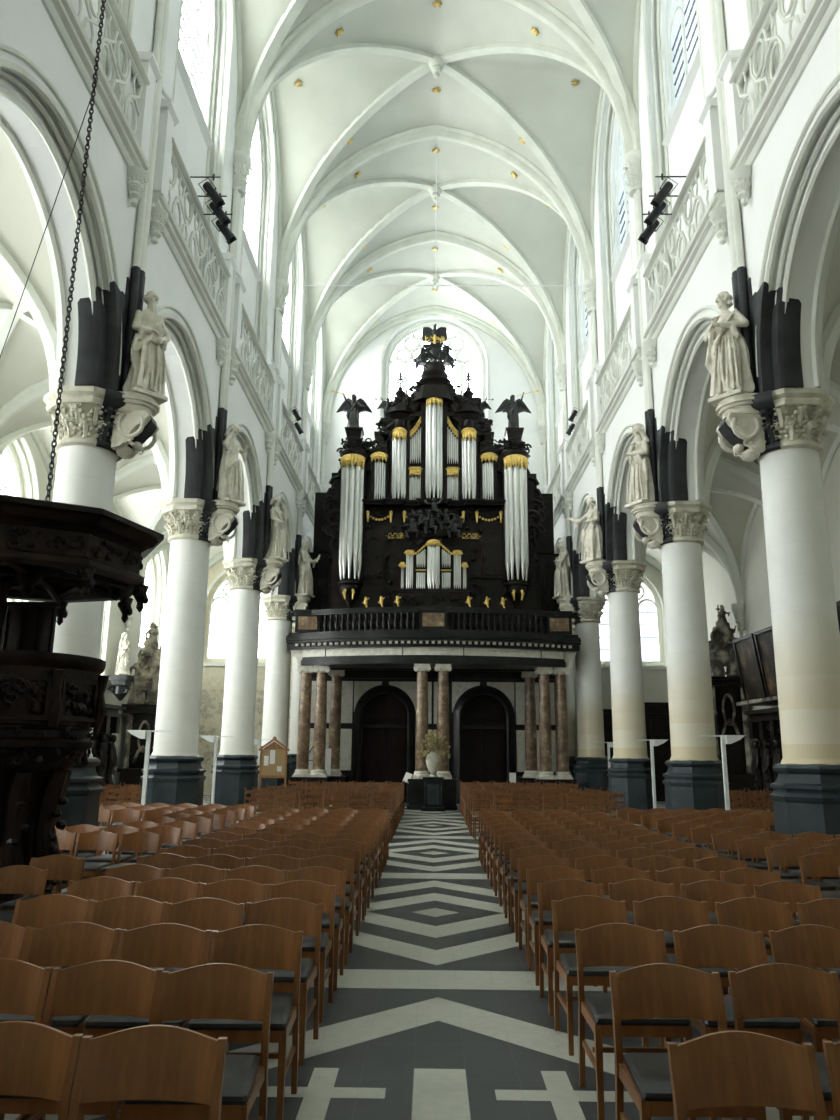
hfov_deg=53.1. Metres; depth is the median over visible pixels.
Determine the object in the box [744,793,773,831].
chair
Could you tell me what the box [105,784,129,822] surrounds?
chair
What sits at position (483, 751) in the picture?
door
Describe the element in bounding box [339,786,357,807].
chair
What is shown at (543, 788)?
chair
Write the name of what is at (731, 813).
chair
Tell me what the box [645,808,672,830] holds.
chair
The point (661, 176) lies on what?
bracket
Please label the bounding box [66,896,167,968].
chair
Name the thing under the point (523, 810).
chair
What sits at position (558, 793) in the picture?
chair
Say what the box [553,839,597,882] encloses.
chair
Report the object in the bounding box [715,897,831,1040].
chair
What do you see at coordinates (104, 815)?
chair
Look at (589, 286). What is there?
trim
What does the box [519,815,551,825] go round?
chair
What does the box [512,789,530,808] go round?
chair
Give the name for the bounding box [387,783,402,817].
chair
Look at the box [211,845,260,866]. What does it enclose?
chair
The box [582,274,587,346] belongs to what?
window
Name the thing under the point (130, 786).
chair
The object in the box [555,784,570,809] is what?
chair
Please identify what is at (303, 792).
chair
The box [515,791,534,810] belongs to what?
chair
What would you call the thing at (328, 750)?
poster board
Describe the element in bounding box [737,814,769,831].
chair
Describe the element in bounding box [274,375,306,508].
balustrade
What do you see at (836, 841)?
chair
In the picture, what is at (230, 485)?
statue
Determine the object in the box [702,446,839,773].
wall
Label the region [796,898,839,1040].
chair
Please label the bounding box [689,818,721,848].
chair
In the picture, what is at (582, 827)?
chair
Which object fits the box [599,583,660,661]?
window
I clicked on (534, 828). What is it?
chair
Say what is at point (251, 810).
chair
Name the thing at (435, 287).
hanging wire
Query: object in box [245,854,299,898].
chair
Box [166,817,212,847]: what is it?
chair
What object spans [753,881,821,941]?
chair
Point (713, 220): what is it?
balustrade
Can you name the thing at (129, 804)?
chair
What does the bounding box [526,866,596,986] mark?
chair
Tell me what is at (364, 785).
chair
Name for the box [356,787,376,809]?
chair
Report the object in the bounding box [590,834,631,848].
chair
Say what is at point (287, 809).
chair
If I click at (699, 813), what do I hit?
chair
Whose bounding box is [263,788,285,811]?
chair
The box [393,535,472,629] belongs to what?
pipe organ
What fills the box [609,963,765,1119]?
chair
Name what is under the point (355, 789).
chair
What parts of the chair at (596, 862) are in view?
leg, backrest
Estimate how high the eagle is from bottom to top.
0.852 m
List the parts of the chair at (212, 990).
leg, leg, seat, seat frame, backrest, leg, leg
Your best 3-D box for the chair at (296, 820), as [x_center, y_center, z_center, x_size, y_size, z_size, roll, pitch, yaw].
[-1.796,4.052,11.763,0.493,0.818,0.527,1,-13,-1]
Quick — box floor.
[4,795,838,1119]
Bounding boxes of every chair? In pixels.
[0,854,84,910]
[0,865,48,922]
[0,920,31,960]
[0,922,120,1035]
[0,958,52,1119]
[0,960,163,1119]
[0,1021,83,1119]
[12,894,93,968]
[53,831,118,893]
[56,830,76,888]
[58,824,102,892]
[66,876,134,901]
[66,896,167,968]
[68,1024,227,1119]
[81,923,211,1119]
[82,825,140,879]
[98,805,127,826]
[98,808,110,853]
[99,784,108,823]
[100,785,116,823]
[100,831,162,876]
[101,782,120,802]
[102,787,124,825]
[102,802,142,852]
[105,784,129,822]
[105,864,164,881]
[108,808,141,851]
[108,820,160,856]
[110,785,137,818]
[117,806,156,848]
[120,963,273,1119]
[123,783,140,802]
[127,787,140,803]
[129,826,182,862]
[130,784,140,799]
[133,877,201,903]
[136,853,190,877]
[142,809,173,819]
[143,816,177,847]
[144,803,170,808]
[147,821,197,854]
[153,898,243,972]
[158,806,186,812]
[160,812,192,841]
[160,845,210,857]
[165,864,225,883]
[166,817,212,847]
[172,803,198,808]
[175,809,204,836]
[182,813,224,840]
[182,838,227,854]
[187,924,302,1119]
[188,806,216,829]
[190,854,244,869]
[198,810,236,836]
[199,879,267,951]
[200,804,226,824]
[200,832,242,842]
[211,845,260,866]
[212,807,246,831]
[216,826,255,834]
[224,804,255,827]
[225,865,285,925]
[226,898,322,1065]
[228,838,273,849]
[230,821,266,828]
[239,788,263,822]
[242,817,276,823]
[243,832,285,841]
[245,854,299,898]
[246,792,271,818]
[248,787,270,818]
[253,814,285,820]
[255,785,276,812]
[255,790,278,814]
[256,826,295,838]
[261,846,310,894]
[262,810,292,818]
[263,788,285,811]
[267,822,303,833]
[267,880,335,1022]
[269,787,291,808]
[271,807,300,812]
[274,792,295,808]
[274,839,319,857]
[277,817,311,828]
[278,785,297,806]
[282,790,301,811]
[285,784,302,799]
[285,833,327,846]
[285,866,345,990]
[286,814,317,820]
[288,788,307,808]
[289,780,302,784]
[293,811,323,819]
[295,787,312,809]
[299,792,319,809]
[300,786,317,806]
[300,855,354,964]
[301,808,329,815]
[305,784,321,799]
[305,790,324,808]
[310,789,329,805]
[311,847,360,946]
[312,818,346,829]
[315,787,333,808]
[317,786,337,807]
[319,814,351,824]
[320,839,365,929]
[323,792,344,809]
[325,784,341,799]
[325,811,355,816]
[328,791,348,808]
[328,833,370,915]
[329,783,344,787]
[330,808,359,813]
[332,789,351,807]
[335,827,374,897]
[336,787,354,806]
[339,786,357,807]
[342,823,378,887]
[347,793,368,809]
[347,818,381,879]
[348,783,363,787]
[351,791,371,808]
[352,815,384,876]
[355,789,373,809]
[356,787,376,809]
[356,811,386,869]
[360,786,378,807]
[360,808,388,862]
[364,785,380,804]
[372,793,392,841]
[374,791,394,837]
[377,789,395,832]
[380,788,397,828]
[382,786,398,826]
[383,785,399,822]
[385,784,401,819]
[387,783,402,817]
[388,782,402,815]
[390,780,403,813]
[460,780,473,811]
[461,781,475,813]
[462,782,476,816]
[463,784,478,819]
[464,785,480,822]
[466,786,482,824]
[467,787,485,828]
[469,789,486,831]
[471,790,489,835]
[472,792,492,839]
[478,809,507,862]
[481,812,510,868]
[484,815,515,871]
[486,786,504,806]
[487,819,520,883]
[488,787,505,808]
[490,789,510,811]
[490,823,526,891]
[493,791,512,813]
[494,828,532,901]
[496,792,515,810]
[499,833,539,912]
[504,839,548,926]
[505,786,523,807]
[508,788,526,809]
[510,846,558,941]
[511,809,539,817]
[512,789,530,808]
[514,812,544,821]
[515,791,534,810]
[517,855,570,961]
[519,793,539,810]
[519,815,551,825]
[522,785,537,799]
[524,819,558,830]
[525,786,542,807]
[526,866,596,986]
[529,788,546,809]
[530,823,566,835]
[533,789,551,812]
[536,828,574,841]
[537,879,606,1015]
[538,791,557,813]
[540,785,557,805]
[542,809,571,817]
[543,793,563,810]
[544,833,585,849]
[545,787,561,807]
[548,812,578,821]
[549,788,569,809]
[551,895,647,1055]
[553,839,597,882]
[554,790,574,812]
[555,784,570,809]
[555,816,587,825]
[560,791,579,813]
[562,819,595,829]
[563,782,580,802]
[563,847,611,894]
[564,787,582,807]
[566,793,586,811]
[570,788,590,809]
[570,824,606,835]
[575,810,603,817]
[575,855,632,910]
[575,923,695,1119]
[576,790,594,809]
[579,828,617,841]
[582,792,602,809]
[582,813,612,820]
[584,787,604,813]
[590,793,610,814]
[590,816,622,824]
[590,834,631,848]
[591,788,612,810]
[591,867,650,986]
[598,790,616,817]
[599,820,633,829]
[602,840,655,880]
[605,792,628,821]
[608,879,674,953]
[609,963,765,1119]
[610,824,646,834]
[616,808,643,820]
[616,847,678,895]
[621,828,659,840]
[628,811,663,834]
[632,855,686,897]
[633,896,732,1046]
[635,834,676,848]
[641,814,680,840]
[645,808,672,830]
[651,840,695,856]
[655,867,717,924]
[656,818,700,846]
[658,811,687,836]
[667,1030,826,1119]
[668,847,717,895]
[672,822,718,853]
[673,814,703,842]
[673,924,808,1119]
[674,808,701,813]
[680,880,771,954]
[689,811,717,817]
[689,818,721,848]
[690,826,742,859]
[692,857,750,912]
[703,808,730,813]
[705,814,736,823]
[708,822,742,854]
[711,831,767,868]
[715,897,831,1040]
[719,811,747,823]
[720,868,799,925]
[728,963,839,1119]
[729,788,745,808]
[729,790,737,805]
[729,793,742,809]
[729,826,766,861]
[731,808,767,831]
[732,791,750,807]
[736,837,798,920]
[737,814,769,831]
[739,790,763,810]
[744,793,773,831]
[748,788,771,809]
[749,811,774,824]
[753,791,774,831]
[753,832,799,869]
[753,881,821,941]
[760,790,772,830]
[764,844,836,919]
[767,793,774,831]
[768,924,839,1119]
[779,838,839,880]
[793,832,833,842]
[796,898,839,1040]
[798,853,839,898]
[812,845,839,890]
[822,1040,839,1119]
[823,838,839,845]
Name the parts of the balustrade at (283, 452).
rail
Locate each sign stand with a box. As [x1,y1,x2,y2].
[403,772,412,809]
[509,773,515,782]
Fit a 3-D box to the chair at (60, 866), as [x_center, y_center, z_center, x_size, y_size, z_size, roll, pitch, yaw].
[-3.285,3.014,7.286,0.493,0.818,0.527,0,-13,4]
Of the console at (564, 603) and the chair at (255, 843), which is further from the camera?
the console at (564, 603)
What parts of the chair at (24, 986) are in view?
backrest, leg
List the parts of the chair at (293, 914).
leg, backrest, seat, seat frame, leg, leg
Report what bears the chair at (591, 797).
on the floor
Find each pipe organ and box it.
[308,361,558,632]
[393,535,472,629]
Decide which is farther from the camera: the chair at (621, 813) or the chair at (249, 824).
the chair at (621, 813)
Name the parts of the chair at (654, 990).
leg, leg, seat, backrest, seat frame, leg, leg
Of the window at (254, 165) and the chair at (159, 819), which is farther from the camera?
the window at (254, 165)
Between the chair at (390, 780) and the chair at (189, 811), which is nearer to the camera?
the chair at (189, 811)
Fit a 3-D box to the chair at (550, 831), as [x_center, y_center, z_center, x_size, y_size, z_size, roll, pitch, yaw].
[1.730,3.783,10.453,0.493,0.818,0.527,0,-13,1]
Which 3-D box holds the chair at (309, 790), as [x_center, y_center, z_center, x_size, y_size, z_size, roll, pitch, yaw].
[-2.754,5.765,19.527,0.436,0.929,0.446,0,-13,3]
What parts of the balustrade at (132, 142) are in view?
rail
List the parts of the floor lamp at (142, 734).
arm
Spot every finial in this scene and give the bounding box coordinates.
[396,372,404,387]
[464,372,472,388]
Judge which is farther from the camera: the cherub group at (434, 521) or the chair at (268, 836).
the cherub group at (434, 521)
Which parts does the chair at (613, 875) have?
leg, backrest, seat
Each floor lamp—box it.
[127,730,171,820]
[201,736,233,803]
[254,739,271,800]
[595,742,612,772]
[634,739,666,807]
[700,735,744,809]
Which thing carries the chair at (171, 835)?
on the floor
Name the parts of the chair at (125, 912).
leg, backrest, leg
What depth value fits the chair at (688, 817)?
13.44 m
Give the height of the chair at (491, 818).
0.818 m
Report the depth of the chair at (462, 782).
23.76 m
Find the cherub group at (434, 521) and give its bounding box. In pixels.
[403,497,463,537]
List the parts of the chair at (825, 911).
leg, backrest, seat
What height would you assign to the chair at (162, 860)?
0.818 m
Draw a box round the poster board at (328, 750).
[308,747,330,776]
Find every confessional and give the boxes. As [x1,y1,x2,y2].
[91,704,123,799]
[745,707,782,805]
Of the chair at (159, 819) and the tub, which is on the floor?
the chair at (159, 819)
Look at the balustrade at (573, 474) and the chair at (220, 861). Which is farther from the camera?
the balustrade at (573, 474)
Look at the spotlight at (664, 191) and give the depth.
15.83 m
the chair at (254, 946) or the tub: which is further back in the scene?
the tub
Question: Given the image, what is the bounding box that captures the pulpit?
[0,494,163,904]
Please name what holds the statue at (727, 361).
on the console at (740, 426)
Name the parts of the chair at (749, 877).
leg, backrest, seat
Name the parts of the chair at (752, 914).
leg, backrest, seat, leg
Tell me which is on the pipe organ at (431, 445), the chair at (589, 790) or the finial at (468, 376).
the finial at (468, 376)
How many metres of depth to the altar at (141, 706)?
29.28 m
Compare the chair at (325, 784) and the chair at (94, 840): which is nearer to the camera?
the chair at (94, 840)
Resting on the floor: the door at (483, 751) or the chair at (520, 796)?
the chair at (520, 796)
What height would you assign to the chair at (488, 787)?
0.929 m
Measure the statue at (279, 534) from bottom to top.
1.981 m
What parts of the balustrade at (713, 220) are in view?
rail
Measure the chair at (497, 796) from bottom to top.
0.929 m
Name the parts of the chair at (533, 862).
leg, leg, seat frame, seat, backrest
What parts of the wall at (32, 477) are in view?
arch moulding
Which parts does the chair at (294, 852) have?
backrest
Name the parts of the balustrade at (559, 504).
rail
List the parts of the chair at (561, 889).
leg, leg, seat frame, seat, backrest, leg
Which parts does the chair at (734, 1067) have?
leg, leg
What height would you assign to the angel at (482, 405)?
0.901 m
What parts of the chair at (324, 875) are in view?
leg, backrest, seat, seat frame, leg, leg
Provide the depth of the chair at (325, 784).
21.50 m
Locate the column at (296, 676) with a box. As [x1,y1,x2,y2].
[288,622,300,776]
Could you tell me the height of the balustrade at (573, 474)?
3.109 m
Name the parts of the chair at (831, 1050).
backrest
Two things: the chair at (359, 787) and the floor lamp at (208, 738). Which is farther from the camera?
the floor lamp at (208, 738)
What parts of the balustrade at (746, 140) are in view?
rail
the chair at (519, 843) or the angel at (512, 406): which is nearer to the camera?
the chair at (519, 843)
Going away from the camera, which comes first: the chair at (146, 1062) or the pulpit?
the chair at (146, 1062)
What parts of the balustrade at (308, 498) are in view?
rail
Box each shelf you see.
[212,500,239,515]
[264,559,282,570]
[294,595,310,604]
[556,597,572,605]
[585,560,605,571]
[631,502,658,517]
[736,696,777,705]
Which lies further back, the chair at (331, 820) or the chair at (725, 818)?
the chair at (725, 818)
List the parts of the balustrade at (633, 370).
rail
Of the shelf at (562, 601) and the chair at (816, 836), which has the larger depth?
the shelf at (562, 601)
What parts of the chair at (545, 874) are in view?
leg, leg, seat frame, seat, backrest, leg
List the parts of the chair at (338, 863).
backrest, seat, seat frame, leg, leg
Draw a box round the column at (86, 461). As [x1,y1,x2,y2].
[40,266,145,883]
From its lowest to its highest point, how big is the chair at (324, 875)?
0.818 m
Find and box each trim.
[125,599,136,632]
[133,0,169,271]
[219,150,251,409]
[267,279,289,486]
[297,362,313,534]
[320,419,330,483]
[537,420,547,484]
[555,362,570,536]
[582,279,602,487]
[622,149,652,410]
[709,0,744,271]
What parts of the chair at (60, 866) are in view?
seat, leg, backrest, leg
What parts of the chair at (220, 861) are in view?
leg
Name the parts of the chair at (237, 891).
leg, backrest, leg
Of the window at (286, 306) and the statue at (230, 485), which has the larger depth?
the window at (286, 306)
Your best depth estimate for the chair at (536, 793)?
19.52 m
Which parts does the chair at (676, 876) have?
leg, backrest, leg, seat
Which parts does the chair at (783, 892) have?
leg, backrest, leg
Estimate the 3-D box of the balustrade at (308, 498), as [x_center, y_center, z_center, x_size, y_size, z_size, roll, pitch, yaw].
[-4.302,-2.589,33.694,0.400,3.109,5.200,0,-13,1]
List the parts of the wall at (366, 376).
arch moulding, arch moulding, arch moulding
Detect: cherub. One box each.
[362,596,369,606]
[378,596,384,606]
[394,596,400,606]
[465,596,471,606]
[484,597,490,607]
[499,597,506,607]
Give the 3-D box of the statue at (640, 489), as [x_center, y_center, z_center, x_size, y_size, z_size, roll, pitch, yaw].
[4.927,-2.152,18.825,0.623,1.974,0.680,7,-14,-26]
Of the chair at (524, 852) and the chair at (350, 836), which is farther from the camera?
the chair at (350, 836)
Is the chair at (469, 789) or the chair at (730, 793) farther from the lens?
the chair at (730, 793)
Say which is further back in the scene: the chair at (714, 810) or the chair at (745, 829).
the chair at (714, 810)
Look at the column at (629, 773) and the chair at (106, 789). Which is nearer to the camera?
the chair at (106, 789)
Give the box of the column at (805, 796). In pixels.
[731,266,839,838]
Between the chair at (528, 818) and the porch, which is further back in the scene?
the porch
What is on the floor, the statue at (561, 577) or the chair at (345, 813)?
the chair at (345, 813)
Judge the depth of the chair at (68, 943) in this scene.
4.57 m
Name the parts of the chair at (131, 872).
leg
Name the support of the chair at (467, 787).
on the floor
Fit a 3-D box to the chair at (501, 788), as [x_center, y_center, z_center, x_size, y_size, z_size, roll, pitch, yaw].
[1.879,6.138,20.979,0.436,0.929,0.446,1,-13,-2]
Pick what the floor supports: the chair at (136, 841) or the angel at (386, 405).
the chair at (136, 841)
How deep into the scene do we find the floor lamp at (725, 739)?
16.46 m
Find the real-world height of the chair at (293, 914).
0.818 m
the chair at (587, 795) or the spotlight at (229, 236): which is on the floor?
the chair at (587, 795)
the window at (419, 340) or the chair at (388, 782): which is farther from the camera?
the window at (419, 340)
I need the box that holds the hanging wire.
[434,137,437,289]
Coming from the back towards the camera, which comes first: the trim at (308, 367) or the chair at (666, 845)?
the trim at (308, 367)
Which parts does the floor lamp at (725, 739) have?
arm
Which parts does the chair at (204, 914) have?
leg, seat, backrest, leg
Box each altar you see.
[117,622,160,801]
[709,605,755,806]
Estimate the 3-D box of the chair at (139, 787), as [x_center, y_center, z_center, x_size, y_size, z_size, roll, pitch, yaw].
[-6.880,5.926,20.390,0.436,0.929,0.446,1,-13,-1]
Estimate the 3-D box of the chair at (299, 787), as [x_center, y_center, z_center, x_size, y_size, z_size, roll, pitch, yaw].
[-3.219,6.156,21.256,0.436,0.929,0.446,1,-13,-1]
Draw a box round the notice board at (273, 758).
[258,736,289,788]
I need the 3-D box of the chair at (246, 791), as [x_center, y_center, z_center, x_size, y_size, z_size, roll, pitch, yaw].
[-3.761,5.577,18.744,0.436,0.929,0.446,0,-13,2]
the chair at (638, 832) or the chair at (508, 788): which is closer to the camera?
the chair at (638, 832)
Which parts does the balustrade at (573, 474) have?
rail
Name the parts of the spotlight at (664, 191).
barn door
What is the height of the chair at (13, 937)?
0.818 m
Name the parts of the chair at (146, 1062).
leg, leg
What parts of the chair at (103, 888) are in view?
leg, leg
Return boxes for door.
[361,694,406,801]
[461,695,506,786]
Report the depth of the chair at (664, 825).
12.64 m
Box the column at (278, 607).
[256,534,301,802]
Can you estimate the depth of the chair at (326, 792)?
18.92 m
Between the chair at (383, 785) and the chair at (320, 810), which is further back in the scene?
the chair at (383, 785)
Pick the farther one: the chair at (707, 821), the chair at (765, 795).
the chair at (765, 795)
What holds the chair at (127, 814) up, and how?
on the floor
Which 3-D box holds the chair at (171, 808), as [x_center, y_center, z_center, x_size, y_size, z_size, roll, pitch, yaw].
[-4.241,4.549,14.028,0.493,0.818,0.527,0,-13,4]
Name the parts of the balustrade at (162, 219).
rail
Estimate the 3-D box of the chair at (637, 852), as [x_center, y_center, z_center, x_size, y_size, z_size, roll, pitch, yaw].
[2.247,3.291,8.280,0.493,0.818,0.527,0,-13,1]
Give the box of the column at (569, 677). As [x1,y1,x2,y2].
[566,624,576,778]
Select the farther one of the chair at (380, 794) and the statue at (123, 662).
the statue at (123, 662)
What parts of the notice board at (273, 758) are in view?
cork panel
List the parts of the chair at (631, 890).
leg, backrest, seat, seat frame, leg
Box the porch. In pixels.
[603,702,670,800]
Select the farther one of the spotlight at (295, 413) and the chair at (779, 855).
the spotlight at (295, 413)
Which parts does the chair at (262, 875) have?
leg, backrest, leg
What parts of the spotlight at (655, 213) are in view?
barn door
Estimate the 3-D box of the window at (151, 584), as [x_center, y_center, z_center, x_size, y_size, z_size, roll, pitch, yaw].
[-10.894,1.417,32.861,0.145,4.100,2.415,0,-13,1]
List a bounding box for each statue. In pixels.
[115,632,131,674]
[123,291,169,404]
[215,424,249,506]
[264,495,288,562]
[294,540,319,597]
[552,541,572,599]
[566,497,604,564]
[624,423,658,508]
[703,291,754,406]
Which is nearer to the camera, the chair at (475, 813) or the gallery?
the chair at (475, 813)
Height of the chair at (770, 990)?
0.818 m
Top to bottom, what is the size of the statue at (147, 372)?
1.880 m
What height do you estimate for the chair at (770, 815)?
0.818 m
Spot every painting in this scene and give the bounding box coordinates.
[732,633,766,700]
[753,626,777,696]
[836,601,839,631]
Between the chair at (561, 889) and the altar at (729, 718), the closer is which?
the chair at (561, 889)
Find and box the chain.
[45,0,105,500]
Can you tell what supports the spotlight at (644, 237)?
attached to the bracket at (648, 213)
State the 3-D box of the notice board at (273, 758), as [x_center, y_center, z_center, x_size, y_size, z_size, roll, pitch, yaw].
[-4.626,6.677,26.436,1.000,2.200,0.400,2,-13,-7]
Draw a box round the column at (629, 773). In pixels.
[597,487,656,817]
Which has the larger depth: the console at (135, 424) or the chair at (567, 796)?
the chair at (567, 796)
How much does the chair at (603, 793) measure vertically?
0.929 m
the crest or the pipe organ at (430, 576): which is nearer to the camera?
the pipe organ at (430, 576)
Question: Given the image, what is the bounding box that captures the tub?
[0,649,105,782]
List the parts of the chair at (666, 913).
leg, leg, backrest, seat, leg, seat frame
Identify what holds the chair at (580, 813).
on the floor
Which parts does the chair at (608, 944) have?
leg, leg, backrest, seat frame, seat, leg, leg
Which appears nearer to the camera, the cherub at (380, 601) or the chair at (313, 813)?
the chair at (313, 813)
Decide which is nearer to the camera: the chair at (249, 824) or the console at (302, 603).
the chair at (249, 824)
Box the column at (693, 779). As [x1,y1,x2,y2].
[645,409,729,810]
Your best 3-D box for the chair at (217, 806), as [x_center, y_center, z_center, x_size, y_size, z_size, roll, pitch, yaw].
[-3.713,4.718,14.746,0.493,0.818,0.527,0,-13,4]
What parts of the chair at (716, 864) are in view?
leg, backrest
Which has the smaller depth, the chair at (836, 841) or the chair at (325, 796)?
the chair at (836, 841)
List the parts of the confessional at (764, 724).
panel, cornice, panel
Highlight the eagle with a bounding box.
[422,324,446,343]
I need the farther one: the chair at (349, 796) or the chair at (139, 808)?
the chair at (349, 796)
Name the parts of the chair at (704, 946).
leg, leg, backrest, seat frame, seat, leg, leg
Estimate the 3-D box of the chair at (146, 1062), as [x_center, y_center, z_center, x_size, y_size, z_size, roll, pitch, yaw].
[-0.912,1.958,2.577,0.493,0.818,0.527,0,-13,0]
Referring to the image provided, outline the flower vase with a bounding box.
[417,730,450,776]
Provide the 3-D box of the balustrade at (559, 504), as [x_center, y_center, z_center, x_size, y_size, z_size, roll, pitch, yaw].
[5.397,-2.535,33.558,0.400,3.109,5.200,0,-13,1]
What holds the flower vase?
on the pedestal at (432, 785)
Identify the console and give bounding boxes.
[111,391,159,459]
[208,500,239,546]
[260,559,282,593]
[292,595,310,622]
[556,597,574,624]
[585,560,608,595]
[631,502,662,548]
[716,393,765,461]
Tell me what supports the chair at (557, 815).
on the floor
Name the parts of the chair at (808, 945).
leg, backrest, seat frame, leg, seat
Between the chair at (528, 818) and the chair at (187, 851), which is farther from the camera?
the chair at (528, 818)
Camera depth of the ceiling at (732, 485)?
24.62 m
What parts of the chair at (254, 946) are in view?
leg, seat, seat frame, backrest, leg, leg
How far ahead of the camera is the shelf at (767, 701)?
25.78 m
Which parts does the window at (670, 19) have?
frame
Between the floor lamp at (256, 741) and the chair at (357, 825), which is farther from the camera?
the floor lamp at (256, 741)
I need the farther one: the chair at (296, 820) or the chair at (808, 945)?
the chair at (296, 820)
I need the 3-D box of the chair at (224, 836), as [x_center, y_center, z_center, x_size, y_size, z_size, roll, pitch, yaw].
[-2.334,3.544,9.562,0.493,0.818,0.527,0,-13,1]
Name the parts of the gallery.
marble panel, marble panel, cornice, architrave, handrail, marble panel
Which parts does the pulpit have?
relief panel, stem, relief panel, relief panel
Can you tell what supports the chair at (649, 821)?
on the floor
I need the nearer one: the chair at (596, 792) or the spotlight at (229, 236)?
the spotlight at (229, 236)
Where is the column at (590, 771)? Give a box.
[566,536,608,804]
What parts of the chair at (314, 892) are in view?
leg, backrest, seat, seat frame, leg, leg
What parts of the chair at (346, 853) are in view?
backrest, seat, seat frame, leg, leg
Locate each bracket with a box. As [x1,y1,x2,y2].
[108,675,133,700]
[190,174,220,179]
[642,211,671,214]
[649,193,677,196]
[655,173,685,179]
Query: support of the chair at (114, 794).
on the floor
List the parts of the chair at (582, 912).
leg, leg, seat frame, backrest, seat, leg, leg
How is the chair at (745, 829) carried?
on the floor
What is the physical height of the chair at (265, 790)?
0.929 m
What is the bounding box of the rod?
[288,285,582,285]
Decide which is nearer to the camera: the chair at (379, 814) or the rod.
the chair at (379, 814)
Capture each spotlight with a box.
[198,178,224,208]
[205,199,230,226]
[211,217,236,244]
[290,407,300,421]
[292,422,303,434]
[566,421,576,434]
[568,407,579,421]
[638,217,663,244]
[644,199,669,226]
[650,177,677,208]
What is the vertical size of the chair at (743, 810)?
0.818 m
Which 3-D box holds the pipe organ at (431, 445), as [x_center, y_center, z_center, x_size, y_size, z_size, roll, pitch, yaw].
[0.513,-2.078,31.360,9.800,10.472,3.483,0,-13,1]
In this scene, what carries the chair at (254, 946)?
on the floor
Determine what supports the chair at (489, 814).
on the floor
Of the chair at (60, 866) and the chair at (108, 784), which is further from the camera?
the chair at (108, 784)
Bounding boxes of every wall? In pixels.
[0,0,322,594]
[0,433,168,800]
[198,314,668,794]
[545,0,839,596]
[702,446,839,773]
[730,603,744,636]
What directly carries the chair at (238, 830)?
on the floor
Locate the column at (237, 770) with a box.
[210,485,272,812]
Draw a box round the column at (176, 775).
[140,407,227,805]
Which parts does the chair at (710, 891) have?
leg, backrest, leg, seat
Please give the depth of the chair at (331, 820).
11.99 m
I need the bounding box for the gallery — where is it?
[286,606,580,809]
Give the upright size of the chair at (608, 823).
0.818 m
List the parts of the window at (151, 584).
frame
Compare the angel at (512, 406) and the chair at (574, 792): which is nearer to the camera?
the chair at (574, 792)
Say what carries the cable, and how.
attached to the chain
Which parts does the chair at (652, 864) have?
leg, backrest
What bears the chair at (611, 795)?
on the floor
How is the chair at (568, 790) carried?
on the floor
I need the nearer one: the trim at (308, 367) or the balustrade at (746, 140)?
the balustrade at (746, 140)
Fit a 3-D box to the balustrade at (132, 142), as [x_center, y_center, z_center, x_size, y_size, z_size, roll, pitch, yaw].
[-4.586,-7.678,11.471,0.400,3.109,5.200,0,-13,1]
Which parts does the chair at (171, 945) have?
leg, leg, seat, seat frame, backrest, leg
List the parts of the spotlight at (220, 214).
barn door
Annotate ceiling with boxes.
[0,128,266,600]
[234,0,641,420]
[601,225,839,602]
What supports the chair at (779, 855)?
on the floor
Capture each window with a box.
[0,447,18,601]
[140,560,153,643]
[179,0,209,115]
[206,579,267,659]
[244,131,257,256]
[282,278,288,345]
[387,325,480,397]
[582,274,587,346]
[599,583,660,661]
[615,127,628,257]
[667,0,698,115]
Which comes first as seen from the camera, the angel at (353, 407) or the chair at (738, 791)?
the chair at (738, 791)
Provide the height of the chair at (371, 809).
0.818 m
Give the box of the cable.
[0,78,97,356]
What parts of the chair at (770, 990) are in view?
leg, leg, backrest, seat frame, seat, leg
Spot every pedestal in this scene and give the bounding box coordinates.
[117,391,159,417]
[421,777,444,811]
[716,393,759,418]
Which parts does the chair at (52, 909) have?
leg, backrest, seat, leg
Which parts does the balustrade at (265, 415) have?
rail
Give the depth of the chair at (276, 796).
17.24 m
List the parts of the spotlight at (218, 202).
barn door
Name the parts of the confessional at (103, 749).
panel, panel, cornice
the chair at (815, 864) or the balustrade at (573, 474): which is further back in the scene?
the balustrade at (573, 474)
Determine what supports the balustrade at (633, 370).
attached to the wall at (790, 221)
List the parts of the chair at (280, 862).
backrest, leg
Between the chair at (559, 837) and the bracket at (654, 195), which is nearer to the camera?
the chair at (559, 837)
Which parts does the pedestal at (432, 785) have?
panel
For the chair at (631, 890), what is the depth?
6.37 m
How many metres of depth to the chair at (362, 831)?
10.48 m
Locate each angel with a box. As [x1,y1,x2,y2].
[331,389,371,426]
[375,397,392,417]
[477,397,493,417]
[495,389,538,426]
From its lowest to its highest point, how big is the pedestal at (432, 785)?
1.000 m
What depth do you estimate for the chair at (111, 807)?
14.44 m
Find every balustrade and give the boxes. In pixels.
[41,0,161,206]
[149,86,236,366]
[229,269,279,453]
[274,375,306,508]
[302,442,325,525]
[542,444,565,525]
[562,375,595,509]
[591,270,642,454]
[636,85,727,367]
[717,0,839,206]
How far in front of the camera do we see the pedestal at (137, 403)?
12.88 m
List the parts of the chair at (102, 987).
seat, leg, seat frame, backrest, leg, leg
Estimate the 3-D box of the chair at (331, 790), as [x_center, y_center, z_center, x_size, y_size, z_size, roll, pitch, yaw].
[-2.244,5.774,19.546,0.436,0.929,0.446,1,-13,0]
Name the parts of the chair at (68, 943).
leg, seat, backrest, seat frame, leg, leg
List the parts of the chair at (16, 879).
seat, backrest, leg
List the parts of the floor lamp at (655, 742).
arm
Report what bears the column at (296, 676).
on the floor
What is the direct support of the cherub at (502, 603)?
on the gallery
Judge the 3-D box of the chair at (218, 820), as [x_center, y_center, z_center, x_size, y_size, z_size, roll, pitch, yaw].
[-3.219,4.199,12.461,0.493,0.818,0.527,0,-13,4]
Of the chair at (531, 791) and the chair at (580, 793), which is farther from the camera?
the chair at (531, 791)
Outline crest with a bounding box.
[414,338,455,368]

